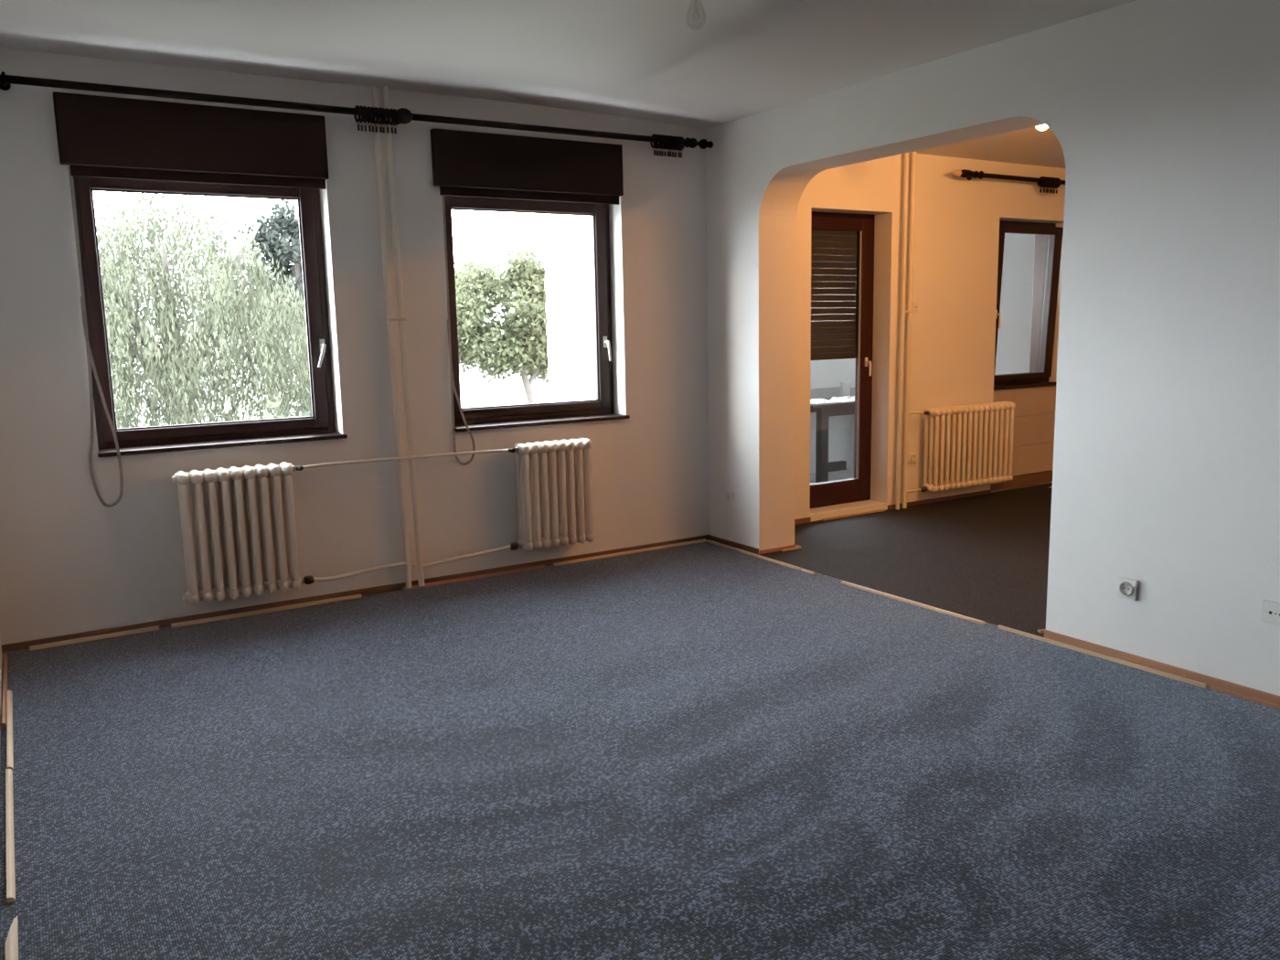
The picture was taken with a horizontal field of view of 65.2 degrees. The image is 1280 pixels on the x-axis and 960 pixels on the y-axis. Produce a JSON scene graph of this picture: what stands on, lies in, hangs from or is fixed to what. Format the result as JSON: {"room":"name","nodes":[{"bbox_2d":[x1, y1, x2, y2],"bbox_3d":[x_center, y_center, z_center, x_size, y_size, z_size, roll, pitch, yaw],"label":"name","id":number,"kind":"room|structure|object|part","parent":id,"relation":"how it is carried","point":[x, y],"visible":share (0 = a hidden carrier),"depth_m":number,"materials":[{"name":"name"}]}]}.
{"room":"empty living room","nodes":[
{"label":"empty living room","id":0,"kind":"room"},
{"bbox_2d":[0,636,2,748],"bbox_3d":[-1.351,-0.103,1.618,0.250,2.950,6.200,-7,10,-31],"label":"wall","id":1,"kind":"structure","parent":0,"point":[1,653],"depth_m":4.06,"materials":[{"name":"white paint"}]},
{"bbox_2d":[0,47,709,644],"bbox_3d":[-1.368,-0.696,5.420,4.290,2.950,0.350,-7,10,-31],"label":"wall","id":2,"kind":"structure","parent":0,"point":[70,562],"depth_m":5.16,"materials":[{"name":"white paint"}]},
{"bbox_2d":[53,91,329,507],"bbox_3d":[-2.042,-0.827,4.771,1.164,1.826,0.099,-7,10,-31],"label":"roller blind","id":3,"kind":"object","parent":2,"relation":"attached to","point":[98,136],"visible":1,"depth_m":4.58,"materials":[{"name":"brown fabric"}]},
{"bbox_3d":[-2.032,-1.413,4.681,1.108,0.046,0.012,-7,10,-31],"label":"rail","id":4,"kind":"part","parent":3,"relation":"part of","materials":[{"name":"brown wood"}]},
{"bbox_2d":[73,176,347,457],"bbox_3d":[-2.118,-0.826,4.940,1.156,1.316,0.432,-7,10,-31],"label":"window","id":5,"kind":"structure","parent":2,"relation":"attached to","point":[320,426],"depth_m":4.89,"materials":[{"name":"brown wood"}]},
{"bbox_3d":[-2.035,-0.180,4.933,1.135,0.021,0.177,-7,10,-31],"label":"sill","id":6,"kind":"part","parent":5,"relation":"part of","materials":[{"name":"brown wood"}]},
{"bbox_3d":[-1.643,-0.653,5.160,0.054,0.146,0.055,-7,10,-31],"label":"handle","id":7,"kind":"part","parent":5,"relation":"part of","materials":[{"name":"white metal"}]},
{"bbox_2d":[171,461,314,605],"bbox_3d":[-1.927,0.247,4.880,0.608,0.637,0.193,-7,10,-31],"label":"radiator","id":8,"kind":"object","parent":2,"relation":"attached to","point":[272,471],"visible":1,"depth_m":4.81,"materials":[{"name":"white metal"}]},
{"bbox_2d":[1,534,709,652],"bbox_3d":[-1.199,0.568,5.490,3.900,0.044,0.014,-7,10,-31],"label":"baseboard","id":9,"kind":"structure","parent":2,"relation":"attached to","point":[20,645],"depth_m":5.18,"materials":[{"name":"brown wood"}]},
{"bbox_2d":[0,71,713,149],"bbox_3d":[-1.197,-1.834,5.065,3.799,0.076,0.153,-7,10,-31],"label":"curtain rod","id":10,"kind":"object","parent":2,"relation":"attached to","point":[405,116],"visible":0.88,"depth_m":4.77,"materials":[{"name":"brown wood"}]},
{"bbox_2d":[353,105,361,130],"bbox_3d":[-1.385,-1.775,4.909,0.016,0.120,0.079,-7,11,-33],"label":"curtain ring","id":11,"kind":"object","parent":10,"relation":"hanging from","point":[357,120],"visible":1,"depth_m":4.90,"materials":[{"name":"brown wood"}]},
{"bbox_2d":[357,105,363,131],"bbox_3d":[-1.370,-1.777,4.918,0.016,0.119,0.080,-6,11,-30],"label":"curtain ring","id":12,"kind":"object","parent":10,"relation":"hanging from","point":[360,106],"visible":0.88,"depth_m":4.90,"materials":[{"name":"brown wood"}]},
{"bbox_2d":[362,106,367,131],"bbox_3d":[-1.354,-1.779,4.928,0.016,0.119,0.080,-6,10,-26],"label":"curtain ring","id":13,"kind":"object","parent":10,"relation":"hanging from","point":[364,107],"visible":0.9,"depth_m":4.90,"materials":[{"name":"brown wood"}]},
{"bbox_2d":[366,106,371,131],"bbox_3d":[-1.337,-1.781,4.938,0.016,0.120,0.079,-6,10,-27],"label":"curtain ring","id":14,"kind":"object","parent":10,"relation":"hanging from","point":[368,121],"visible":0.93,"depth_m":4.92,"materials":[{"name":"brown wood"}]},
{"bbox_2d":[370,106,375,132],"bbox_3d":[-1.322,-1.783,4.948,0.016,0.120,0.079,-6,10,-27],"label":"curtain ring","id":15,"kind":"object","parent":10,"relation":"hanging from","point":[372,122],"visible":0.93,"depth_m":4.92,"materials":[{"name":"brown wood"}]},
{"bbox_2d":[373,106,380,132],"bbox_3d":[-1.307,-1.784,4.958,0.016,0.119,0.080,-8,13,-36],"label":"curtain ring","id":16,"kind":"object","parent":10,"relation":"hanging from","point":[375,108],"visible":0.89,"depth_m":4.93,"materials":[{"name":"brown wood"}]},
{"bbox_2d":[375,106,383,132],"bbox_3d":[-1.290,-1.786,4.967,0.016,0.119,0.080,-8,10,-37],"label":"curtain ring","id":17,"kind":"object","parent":10,"relation":"hanging from","point":[379,108],"visible":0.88,"depth_m":4.95,"materials":[{"name":"brown wood"}]},
{"bbox_2d":[380,107,386,133],"bbox_3d":[-1.276,-1.788,4.976,0.016,0.120,0.079,-6,10,-29],"label":"curtain ring","id":18,"kind":"object","parent":10,"relation":"hanging from","point":[383,109],"visible":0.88,"depth_m":4.96,"materials":[{"name":"brown wood"}]},
{"bbox_2d":[384,107,390,133],"bbox_3d":[-1.260,-1.790,4.986,0.016,0.120,0.079,-6,10,-29],"label":"curtain ring","id":19,"kind":"object","parent":10,"relation":"hanging from","point":[387,122],"visible":0.86,"depth_m":4.96,"materials":[{"name":"brown wood"}]},
{"bbox_2d":[388,108,394,133],"bbox_3d":[-1.242,-1.792,4.997,0.016,0.120,0.079,-7,11,-32],"label":"curtain ring","id":20,"kind":"object","parent":10,"relation":"hanging from","point":[391,122],"visible":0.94,"depth_m":4.98,"materials":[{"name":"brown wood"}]},
{"bbox_2d":[391,108,397,133],"bbox_3d":[-1.226,-1.794,5.006,0.016,0.119,0.080,-7,9,-32],"label":"curtain ring","id":21,"kind":"object","parent":10,"relation":"hanging from","point":[394,110],"visible":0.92,"depth_m":4.98,"materials":[{"name":"brown wood"}]},
{"bbox_2d":[650,134,658,155],"bbox_3d":[0.082,-1.946,5.808,0.016,0.120,0.079,-6,10,-28],"label":"curtain ring","id":22,"kind":"object","parent":10,"relation":"hanging from","point":[655,135],"visible":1,"depth_m":5.80,"materials":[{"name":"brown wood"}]},
{"bbox_2d":[652,134,661,155],"bbox_3d":[0.100,-1.948,5.819,0.016,0.119,0.080,-6,9,-29],"label":"curtain ring","id":23,"kind":"object","parent":10,"relation":"hanging from","point":[658,135],"visible":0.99,"depth_m":5.80,"materials":[{"name":"brown wood"}]},
{"bbox_2d":[656,134,663,156],"bbox_3d":[0.116,-1.949,5.828,0.016,0.119,0.080,-6,10,-29],"label":"curtain ring","id":24,"kind":"object","parent":10,"relation":"hanging from","point":[661,136],"visible":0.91,"depth_m":5.80,"materials":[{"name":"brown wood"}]},
{"bbox_2d":[660,134,666,156],"bbox_3d":[0.132,-1.951,5.838,0.016,0.120,0.080,-6,10,-28],"label":"curtain ring","id":25,"kind":"object","parent":10,"relation":"hanging from","point":[664,136],"visible":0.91,"depth_m":5.82,"materials":[{"name":"brown wood"}]},
{"bbox_2d":[663,135,670,156],"bbox_3d":[0.147,-1.953,5.848,0.016,0.119,0.080,-8,11,-36],"label":"curtain ring","id":26,"kind":"object","parent":10,"relation":"hanging from","point":[666,136],"visible":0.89,"depth_m":5.83,"materials":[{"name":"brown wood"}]},
{"bbox_2d":[666,135,672,156],"bbox_3d":[0.163,-1.955,5.857,0.016,0.120,0.080,-8,11,-37],"label":"curtain ring","id":27,"kind":"object","parent":10,"relation":"hanging from","point":[669,136],"visible":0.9,"depth_m":5.83,"materials":[{"name":"brown wood"}]},
{"bbox_2d":[665,135,674,157],"bbox_3d":[0.177,-1.956,5.865,0.016,0.119,0.080,-7,10,-34],"label":"curtain ring","id":28,"kind":"object","parent":10,"relation":"hanging from","point":[673,139],"visible":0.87,"depth_m":5.85,"materials":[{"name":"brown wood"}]},
{"bbox_2d":[669,136,676,157],"bbox_3d":[0.193,-1.958,5.875,0.016,0.119,0.080,-6,10,-26],"label":"curtain ring","id":29,"kind":"object","parent":10,"relation":"hanging from","point":[675,144],"visible":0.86,"depth_m":5.85,"materials":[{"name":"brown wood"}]},
{"bbox_2d":[673,136,680,157],"bbox_3d":[0.210,-1.960,5.886,0.016,0.120,0.079,-7,10,-32],"label":"curtain ring","id":30,"kind":"object","parent":10,"relation":"hanging from","point":[677,137],"visible":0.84,"depth_m":5.86,"materials":[{"name":"brown wood"}]},
{"bbox_2d":[675,136,682,157],"bbox_3d":[0.226,-1.962,5.896,0.016,0.120,0.080,-7,11,-34],"label":"curtain ring","id":31,"kind":"object","parent":10,"relation":"hanging from","point":[679,137],"visible":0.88,"depth_m":5.88,"materials":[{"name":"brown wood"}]},
{"bbox_2d":[676,136,684,158],"bbox_3d":[0.241,-1.964,5.905,0.016,0.119,0.080,-7,11,-31],"label":"curtain ring","id":32,"kind":"object","parent":10,"relation":"hanging from","point":[683,139],"visible":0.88,"depth_m":5.88,"materials":[{"name":"brown wood"}]},
{"bbox_2d":[302,85,511,588],"bbox_3d":[-1.243,-0.696,5.216,1.118,2.585,0.120,-7,10,-31],"label":"pipes","id":33,"kind":"object","parent":2,"relation":"attached to","point":[411,457],"visible":1,"depth_m":5.21,"materials":[{"name":"white metal"}]},
{"bbox_2d":[430,128,623,465],"bbox_3d":[-0.594,-1.007,5.656,1.142,1.777,0.099,-7,10,-31],"label":"roller shutter","id":34,"kind":"object","parent":2,"relation":"attached to","point":[464,163],"visible":1,"depth_m":5.47,"materials":[{"name":"brown fabric"}]},
{"bbox_3d":[-0.589,-1.580,5.566,1.098,0.046,0.012,-7,10,-31],"label":"rail","id":35,"kind":"part","parent":34,"relation":"part of","materials":[{"name":"brown wood"}]},
{"bbox_2d":[444,195,629,432],"bbox_3d":[-0.663,-0.987,5.832,1.139,1.326,0.432,-7,10,-31],"label":"window","id":36,"kind":"structure","parent":2,"relation":"attached to","point":[560,412],"depth_m":5.88,"materials":[{"name":"brown wood"}]},
{"bbox_3d":[-0.579,-0.337,5.826,1.112,0.021,0.177,-7,10,-31],"label":"sill","id":37,"kind":"part","parent":36,"relation":"part of","materials":[{"name":"brown wood"}]},
{"bbox_3d":[-0.195,-0.795,6.052,0.027,0.149,0.056,-8,11,-37],"label":"handle","id":38,"kind":"part","parent":36,"relation":"part of","materials":[{"name":"white metal"}]},
{"bbox_2d":[508,437,594,551],"bbox_3d":[-0.520,0.078,5.741,0.532,0.609,0.193,-7,10,-31],"label":"radiator","id":39,"kind":"object","parent":2,"relation":"attached to","point":[554,483],"visible":1,"depth_m":5.68,"materials":[{"name":"white metal"}]},
{"bbox_2d":[0,468,1052,767],"bbox_3d":[2.963,0.585,5.769,11.750,0.236,8.450,-7,10,-31],"label":"floor","id":40,"kind":"structure","parent":0,"point":[847,474],"depth_m":9.30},
{"bbox_2d":[0,538,1279,959],"bbox_3d":[0.360,0.936,2.993,3.871,0.030,5.941,-7,10,-31],"label":"carpet","id":41,"kind":"object","parent":40,"relation":"on","point":[701,751],"depth_m":3.07,"materials":[{"name":"carpet"}]},
{"bbox_3d":[-2.545,0.830,4.011,0.014,0.016,0.940,-7,10,-31],"label":"wooden strip","id":42,"kind":"part","parent":41,"relation":"part of","materials":[{"name":"brown wood"}]},
{"bbox_3d":[-1.806,0.994,2.869,0.018,0.014,0.890,-7,10,-32],"label":"wooden strip","id":43,"kind":"part","parent":41,"relation":"part of","materials":[{"name":"beige wood"}]},
{"bbox_3d":[-2.272,0.888,3.608,0.018,0.014,0.840,-7,10,-31],"label":"wooden strip","id":44,"kind":"part","parent":41,"relation":"part of","materials":[{"name":"beige wood"}]},
{"bbox_3d":[-1.039,1.167,1.657,0.025,0.014,1.830,-7,10,-31],"label":"wooden strip","id":45,"kind":"part","parent":41,"relation":"part of","materials":[{"name":"beige wood"}]},
{"bbox_3d":[-2.521,0.731,4.639,0.530,0.016,0.023,-7,10,-32],"label":"wooden strip","id":46,"kind":"part","parent":41,"relation":"part of","materials":[{"name":"beige wood"}]},
{"bbox_3d":[-1.859,0.655,5.039,0.915,0.016,0.024,-7,10,-31],"label":"wooden strip","id":47,"kind":"part","parent":41,"relation":"part of","materials":[{"name":"beige wood"}]},
{"bbox_3d":[-0.918,0.545,5.627,0.855,0.014,0.027,-7,10,-32],"label":"wooden strip","id":48,"kind":"part","parent":41,"relation":"part of","materials":[{"name":"beige wood"}]},
{"bbox_3d":[-0.040,0.442,6.171,1.100,0.014,0.023,-7,10,-31],"label":"wooden strip","id":49,"kind":"part","parent":41,"relation":"part of","materials":[{"name":"brown wood"}]},
{"bbox_3d":[0.675,0.446,6.051,0.025,0.014,0.905,-6,10,-30],"label":"wooden strip","id":50,"kind":"part","parent":41,"relation":"part of","materials":[{"name":"brown wood"}]},
{"bbox_3d":[0.945,0.512,5.602,0.022,0.012,0.110,-6,10,-30],"label":"wooden strip","id":51,"kind":"part","parent":41,"relation":"part of","materials":[{"name":"beige wood"}]},
{"bbox_3d":[1.335,0.601,4.980,0.030,0.012,0.920,-7,10,-32],"label":"wooden strip","id":52,"kind":"part","parent":41,"relation":"part of","materials":[{"name":"beige wood"}]},
{"bbox_3d":[1.881,0.719,4.150,0.026,0.014,0.930,-7,10,-32],"label":"wooden strip","id":53,"kind":"part","parent":41,"relation":"part of","materials":[{"name":"beige wood"}]},
{"bbox_3d":[2.419,0.839,3.314,0.021,0.012,1.038,-7,10,-31],"label":"wooden strip","id":54,"kind":"part","parent":41,"relation":"part of","materials":[{"name":"brown wood"}]},
{"bbox_2d":[810,395,854,482],"bbox_3d":[1.883,-0.391,9.329,1.190,0.710,0.530,-7,10,-31],"label":"table","id":55,"kind":"object","parent":40,"relation":"on","point":[824,410],"visible":0.29,"depth_m":8.93,"materials":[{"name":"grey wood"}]},
{"bbox_3d":[1.629,-0.312,8.946,0.085,0.682,0.075,-7,10,-31],"label":"leg","id":56,"kind":"part","parent":55,"relation":"part of","materials":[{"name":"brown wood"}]},
{"bbox_2d":[810,398,836,404],"bbox_3d":[1.626,-0.718,9.024,0.270,0.038,0.206,-7,10,-31],"label":"paper sheet","id":57,"kind":"object","parent":55,"relation":"on","point":[813,400],"visible":0.91,"depth_m":8.95,"materials":[{"name":"white paper"}]},
{"bbox_2d":[829,395,854,402],"bbox_3d":[1.924,-0.753,9.202,0.355,0.041,0.235,-7,10,-31],"label":"paper sheet","id":58,"kind":"object","parent":55,"relation":"on","point":[848,398],"visible":0.65,"depth_m":9.12,"materials":[{"name":"white paper"}]},
{"bbox_2d":[757,483,1052,637],"bbox_3d":[4.072,0.325,6.430,6.120,0.028,4.042,-7,10,-31],"label":"carpet","id":59,"kind":"object","parent":40,"relation":"on","point":[985,558],"depth_m":6.02,"materials":[{"name":"grey carpet"}]},
{"bbox_3d":[0.932,0.424,6.173,0.145,0.010,0.022,-6,10,-29],"label":"wooden strip","id":60,"kind":"part","parent":59,"relation":"part of","materials":[{"name":"brown wood"}]},
{"bbox_3d":[1.543,0.248,7.205,0.600,0.014,0.021,-7,10,-31],"label":"wooden strip","id":61,"kind":"part","parent":59,"relation":"part of","materials":[{"name":"brown wood"}]},
{"bbox_3d":[1.811,0.671,4.462,0.067,0.014,0.030,-2,9,-5],"label":"wooden strip","id":62,"kind":"part","parent":59,"relation":"part of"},
{"bbox_2d":[0,0,1136,168],"bbox_3d":[2.856,-2.036,4.196,10.450,0.295,6.450,-7,10,-31],"label":"ceiling","id":63,"kind":"structure","parent":0,"point":[652,60],"depth_m":4.28,"materials":[{"name":"white paint"}]},
{"bbox_2d":[1035,124,1047,130],"bbox_3d":[2.643,-1.929,4.940,0.072,0.138,1.640,-7,10,-31],"label":"ceiling lamp","id":64,"kind":"object","parent":63,"relation":"attached to","point":[1040,127],"visible":0.12,"depth_m":5.56,"materials":[{"name":"white plastic"}]},
{"bbox_2d":[543,0,1279,695],"bbox_3d":[1.585,-0.870,4.691,0.282,9.000,8.446,-7,10,-31],"label":"wall","id":65,"kind":"structure","parent":0,"point":[1164,115],"depth_m":3.97,"materials":[{"name":"white paint"}]},
{"bbox_2d":[725,490,734,503],"bbox_3d":[0.560,0.108,6.264,0.019,0.072,0.072,-7,10,-31],"label":"wall socket","id":66,"kind":"object","parent":65,"relation":"attached to","point":[730,496],"visible":1,"depth_m":6.25,"materials":[{"name":"white plastic"}]},
{"bbox_2d":[709,534,758,554],"bbox_3d":[0.586,0.409,6.284,0.014,0.042,0.501,-7,10,-31],"label":"baseboard","id":67,"kind":"object","parent":65,"relation":"attached to","point":[733,544],"visible":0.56,"depth_m":6.25,"materials":[{"name":"brown wood"}]},
{"bbox_2d":[759,544,795,554],"bbox_3d":[0.847,0.430,6.146,0.278,0.032,0.012,-7,10,-31],"label":"baseboard","id":68,"kind":"object","parent":65,"relation":"attached to","point":[779,549],"visible":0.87,"depth_m":6.13,"materials":[{"name":"brown wood"}]},
{"bbox_2d":[1117,576,1138,600],"bbox_3d":[1.964,0.437,4.035,0.019,0.082,0.082,-7,10,-31],"label":"wall socket","id":69,"kind":"object","parent":65,"relation":"attached to","point":[1126,588],"visible":1,"depth_m":4.03,"materials":[{"name":"white plastic"}]},
{"bbox_2d":[1044,629,1279,704],"bbox_3d":[2.683,0.886,2.948,0.016,0.044,3.433,-7,10,-31],"label":"baseboard","id":70,"kind":"structure","parent":65,"relation":"attached to","point":[1264,696],"depth_m":3.92,"materials":[{"name":"brown wood"}]},
{"bbox_2d":[1260,599,1279,625],"bbox_3d":[2.262,0.475,3.555,0.019,0.080,0.100,-7,10,-31],"label":"socket","id":71,"kind":"object","parent":65,"relation":"attached to","point":[1270,610],"visible":1,"depth_m":3.56,"materials":[{"name":"white plastic"}]},
{"bbox_2d":[810,233,1034,473],"bbox_3d":[2.546,-1.428,10.080,7.080,2.800,0.280,-7,10,-31],"label":"wall","id":72,"kind":"structure","parent":0,"point":[828,378],"depth_m":10.72,"materials":[{"name":"white paint"}]},
{"bbox_3d":[1.981,-0.845,9.659,0.110,0.200,0.030,-7,10,-31],"label":"post","id":73,"kind":"part","parent":72,"relation":"part of","materials":[{"name":"white paint"}]},
{"bbox_2d":[794,152,1066,521],"bbox_3d":[3.605,-1.278,8.495,7.460,2.950,0.300,-7,10,-31],"label":"wall","id":74,"kind":"structure","parent":0,"point":[956,222],"depth_m":7.40,"materials":[{"name":"white paint"}]},
{"bbox_2d":[794,517,810,524],"bbox_3d":[0.930,0.312,6.853,0.620,0.044,0.014,-7,10,-31],"label":"baseboard","id":75,"kind":"structure","parent":74,"relation":"attached to","point":[805,519],"depth_m":6.97,"materials":[{"name":"brown wood"}]},
{"bbox_2d":[810,229,857,360],"bbox_3d":[1.342,-0.863,7.271,0.791,2.080,0.040,-7,10,-31],"label":"roller shutter","id":76,"kind":"object","parent":74,"relation":"attached to","point":[836,285],"visible":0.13,"depth_m":7.23,"materials":[{"name":"brown plastic"}]},
{"bbox_3d":[1.342,-0.897,7.266,0.752,0.017,0.020,-7,10,-31],"label":"rail","id":77,"kind":"part","parent":76,"relation":"part of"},
{"bbox_2d":[809,211,885,517],"bbox_3d":[1.405,-0.820,7.183,0.752,2.138,0.308,-7,10,-31],"label":"door","id":78,"kind":"structure","parent":74,"relation":"in","point":[835,496],"depth_m":7.30,"materials":[{"name":"red wood"}]},
{"bbox_3d":[1.425,0.212,7.344,0.752,0.050,0.308,-7,10,-31],"label":"sill","id":79,"kind":"part","parent":78,"relation":"part of","materials":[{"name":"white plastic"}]},
{"bbox_3d":[1.671,-0.828,7.316,0.026,0.134,0.055,-7,10,-31],"label":"handle","id":80,"kind":"part","parent":78,"relation":"part of","materials":[{"name":"white metal"}]},
{"bbox_2d":[895,151,924,509],"bbox_3d":[1.962,-1.052,7.241,0.211,2.549,0.087,-3,9,-12],"label":"pipes","id":81,"kind":"object","parent":74,"relation":"attached to","point":[909,311],"visible":0.97,"depth_m":7.21,"materials":[{"name":"white metal"}]},
{"bbox_2d":[907,452,916,463],"bbox_3d":[2.036,-0.163,7.477,0.076,0.076,0.019,-7,10,-31],"label":"wall socket","id":82,"kind":"object","parent":74,"relation":"attached to","point":[912,457],"visible":1,"depth_m":7.47,"materials":[{"name":"white plastic"}]},
{"bbox_2d":[912,302,918,311],"bbox_3d":[2.014,-1.263,7.310,0.060,0.064,0.012,-7,10,-31],"label":"junction cover","id":83,"kind":"object","parent":74,"relation":"attached to","point":[915,305],"visible":0.73,"depth_m":7.30,"materials":[{"name":"white plastic"}]},
{"bbox_2d":[887,489,991,509],"bbox_3d":[2.321,0.152,7.706,1.140,0.040,0.012,-7,10,-31],"label":"baseboard","id":84,"kind":"structure","parent":74,"relation":"attached to","point":[973,494],"depth_m":7.71,"materials":[{"name":"brown wood"}]},
{"bbox_2d":[919,401,1015,492],"bbox_3d":[2.490,-0.258,7.612,0.978,0.629,0.150,-7,10,-31],"label":"radiator","id":85,"kind":"object","parent":74,"relation":"attached to","point":[940,444],"visible":1,"depth_m":7.54,"materials":[{"name":"beige metal"}]},
{"bbox_2d":[951,169,1065,184],"bbox_3d":[3.481,-2.362,8.000,2.970,0.057,0.139,-7,10,-31],"label":"curtain rod","id":86,"kind":"object","parent":74,"relation":"attached to","point":[968,174],"visible":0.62,"depth_m":7.41,"materials":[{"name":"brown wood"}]},
{"bbox_2d":[1037,176,1046,192],"bbox_3d":[3.101,-2.281,7.724,0.016,0.120,0.079,-7,10,-31],"label":"curtain ring","id":87,"kind":"object","parent":86,"relation":"hanging from","point":[1044,184],"visible":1,"depth_m":7.72,"materials":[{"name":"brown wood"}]},
{"bbox_2d":[1039,176,1047,192],"bbox_3d":[3.118,-2.283,7.734,0.016,0.120,0.079,-7,11,-34],"label":"curtain ring","id":88,"kind":"object","parent":86,"relation":"hanging from","point":[1044,176],"visible":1,"depth_m":7.72,"materials":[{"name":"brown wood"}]},
{"bbox_2d":[1042,176,1051,192],"bbox_3d":[3.151,-2.287,7.754,0.016,0.119,0.080,-7,9,-33],"label":"curtain ring","id":89,"kind":"object","parent":86,"relation":"hanging from","point":[1047,176],"visible":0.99,"depth_m":7.74,"materials":[{"name":"brown wood"}]},
{"bbox_2d":[1049,177,1055,192],"bbox_3d":[3.184,-2.291,7.775,0.016,0.120,0.079,-7,11,-34],"label":"curtain ring","id":90,"kind":"object","parent":86,"relation":"hanging from","point":[1051,177],"visible":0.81,"depth_m":7.75,"materials":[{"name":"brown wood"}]},
{"bbox_2d":[1052,177,1057,192],"bbox_3d":[3.220,-2.295,7.797,0.016,0.120,0.079,-6,10,-31],"label":"curtain ring","id":91,"kind":"object","parent":86,"relation":"hanging from","point":[1053,190],"visible":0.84,"depth_m":7.78,"materials":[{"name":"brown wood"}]},
{"bbox_2d":[991,381,1055,491],"bbox_3d":[3.077,-0.327,8.324,0.920,0.945,0.218,-7,10,-31],"label":"wall panel","id":92,"kind":"object","parent":74,"relation":"attached to","point":[1034,415],"visible":0.36,"depth_m":8.29,"materials":[{"name":"white paint"}]},
{"bbox_2d":[990,470,1052,490],"bbox_3d":[3.137,0.008,8.290,0.878,0.092,0.029,-7,10,-31],"label":"baseboard","id":93,"kind":"structure","parent":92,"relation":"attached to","point":[1046,476],"depth_m":8.31,"materials":[{"name":"brown wood"}]},
{"bbox_2d":[993,220,1063,390],"bbox_3d":[3.048,-1.424,8.164,0.920,1.327,0.332,-7,10,-31],"label":"window","id":94,"kind":"structure","parent":74,"relation":"in","point":[1048,237],"depth_m":8.25,"materials":[{"name":"brown wood"}]},
{"bbox_3d":[2.818,-1.265,7.877,0.026,0.144,0.055,-7,13,-31],"label":"handle","id":95,"kind":"part","parent":94,"relation":"part of","materials":[{"name":"white metal"}]},
{"bbox_3d":[3.110,-0.771,8.187,0.878,0.027,0.105,-7,10,-31],"label":"sill","id":96,"kind":"part","parent":94,"relation":"part of","materials":[{"name":"brown wood"}]},
{"label":"outside","id":97,"kind":"structure","parent":0,"visible":0},
{"bbox_2d":[114,362,547,427],"bbox_3d":[-25.060,-5.618,68.385,150.000,0.200,127.600,-7,10,-31],"label":"ground","id":98,"kind":"structure","parent":97,"point":[474,394],"depth_m":68.92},
{"bbox_2d":[223,295,300,419],"bbox_3d":[-17.920,-6.719,53.440,8.000,6.300,6.800,-7,10,-31],"label":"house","id":99,"kind":"structure","parent":98,"relation":"on","point":[229,295],"depth_m":50.16,"materials":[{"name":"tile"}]},
{"bbox_2d":[224,387,309,420],"bbox_3d":[-3.784,0.967,10.530,1.982,3.794,2.203,0,9,7],"label":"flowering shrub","id":100,"kind":"object","parent":98,"relation":"on","point":[227,405],"visible":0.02,"depth_m":10.13,"materials":[{"name":"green plant"}]},
{"bbox_2d":[454,259,481,386],"bbox_3d":[-10.410,-7.623,52.686,5.397,8.018,5.477,-7,11,-35],"label":"tree","id":101,"kind":"object","parent":98,"relation":"on","point":[456,270],"visible":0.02,"depth_m":53.21,"materials":[{"name":"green plant"}]},
{"bbox_2d":[454,238,548,404],"bbox_3d":[-5.623,-6.968,46.982,7.818,8.414,7.204,-1,9,1],"label":"tree","id":102,"kind":"object","parent":98,"relation":"on","point":[522,345],"visible":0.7,"depth_m":44.99,"materials":[{"name":"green plant"}]},
{"bbox_2d":[501,308,549,402],"bbox_3d":[-5.505,-7.882,57.660,5.780,6.797,5.556,4,10,29],"label":"tree","id":103,"kind":"object","parent":98,"relation":"on","point":[541,373],"visible":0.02,"depth_m":57.35,"materials":[{"name":"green plant"}]},
{"bbox_3d":[-17.188,1.762,19.413,31.000,0.015,28.000,-7,10,-31],"label":"lawn","id":104,"kind":"structure","parent":98,"relation":"on","visible":0},
{"bbox_2d":[94,192,312,428],"bbox_3d":[-7.540,-1.457,16.206,6.236,6.977,5.975,-4,9,-16],"label":"willow tree","id":105,"kind":"object","parent":104,"relation":"on","point":[176,369],"visible":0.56,"depth_m":14.99,"materials":[{"name":"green plant"}]},
{"bbox_2d":[234,199,305,415],"bbox_3d":[-10.754,-4.776,32.128,3.649,8.748,3.611,3,10,22],"label":"fir tree","id":106,"kind":"object","parent":104,"relation":"on","point":[281,238],"visible":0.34,"depth_m":30.78,"materials":[{"name":"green plant"}]},
{"bbox_2d":[284,403,312,416],"bbox_3d":[-3.762,0.634,12.948,2.481,3.710,2.278,-8,11,-36],"label":"shrub","id":107,"kind":"object","parent":104,"relation":"on","point":[307,413],"visible":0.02,"depth_m":12.82,"materials":[{"name":"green plant"}]}
]}

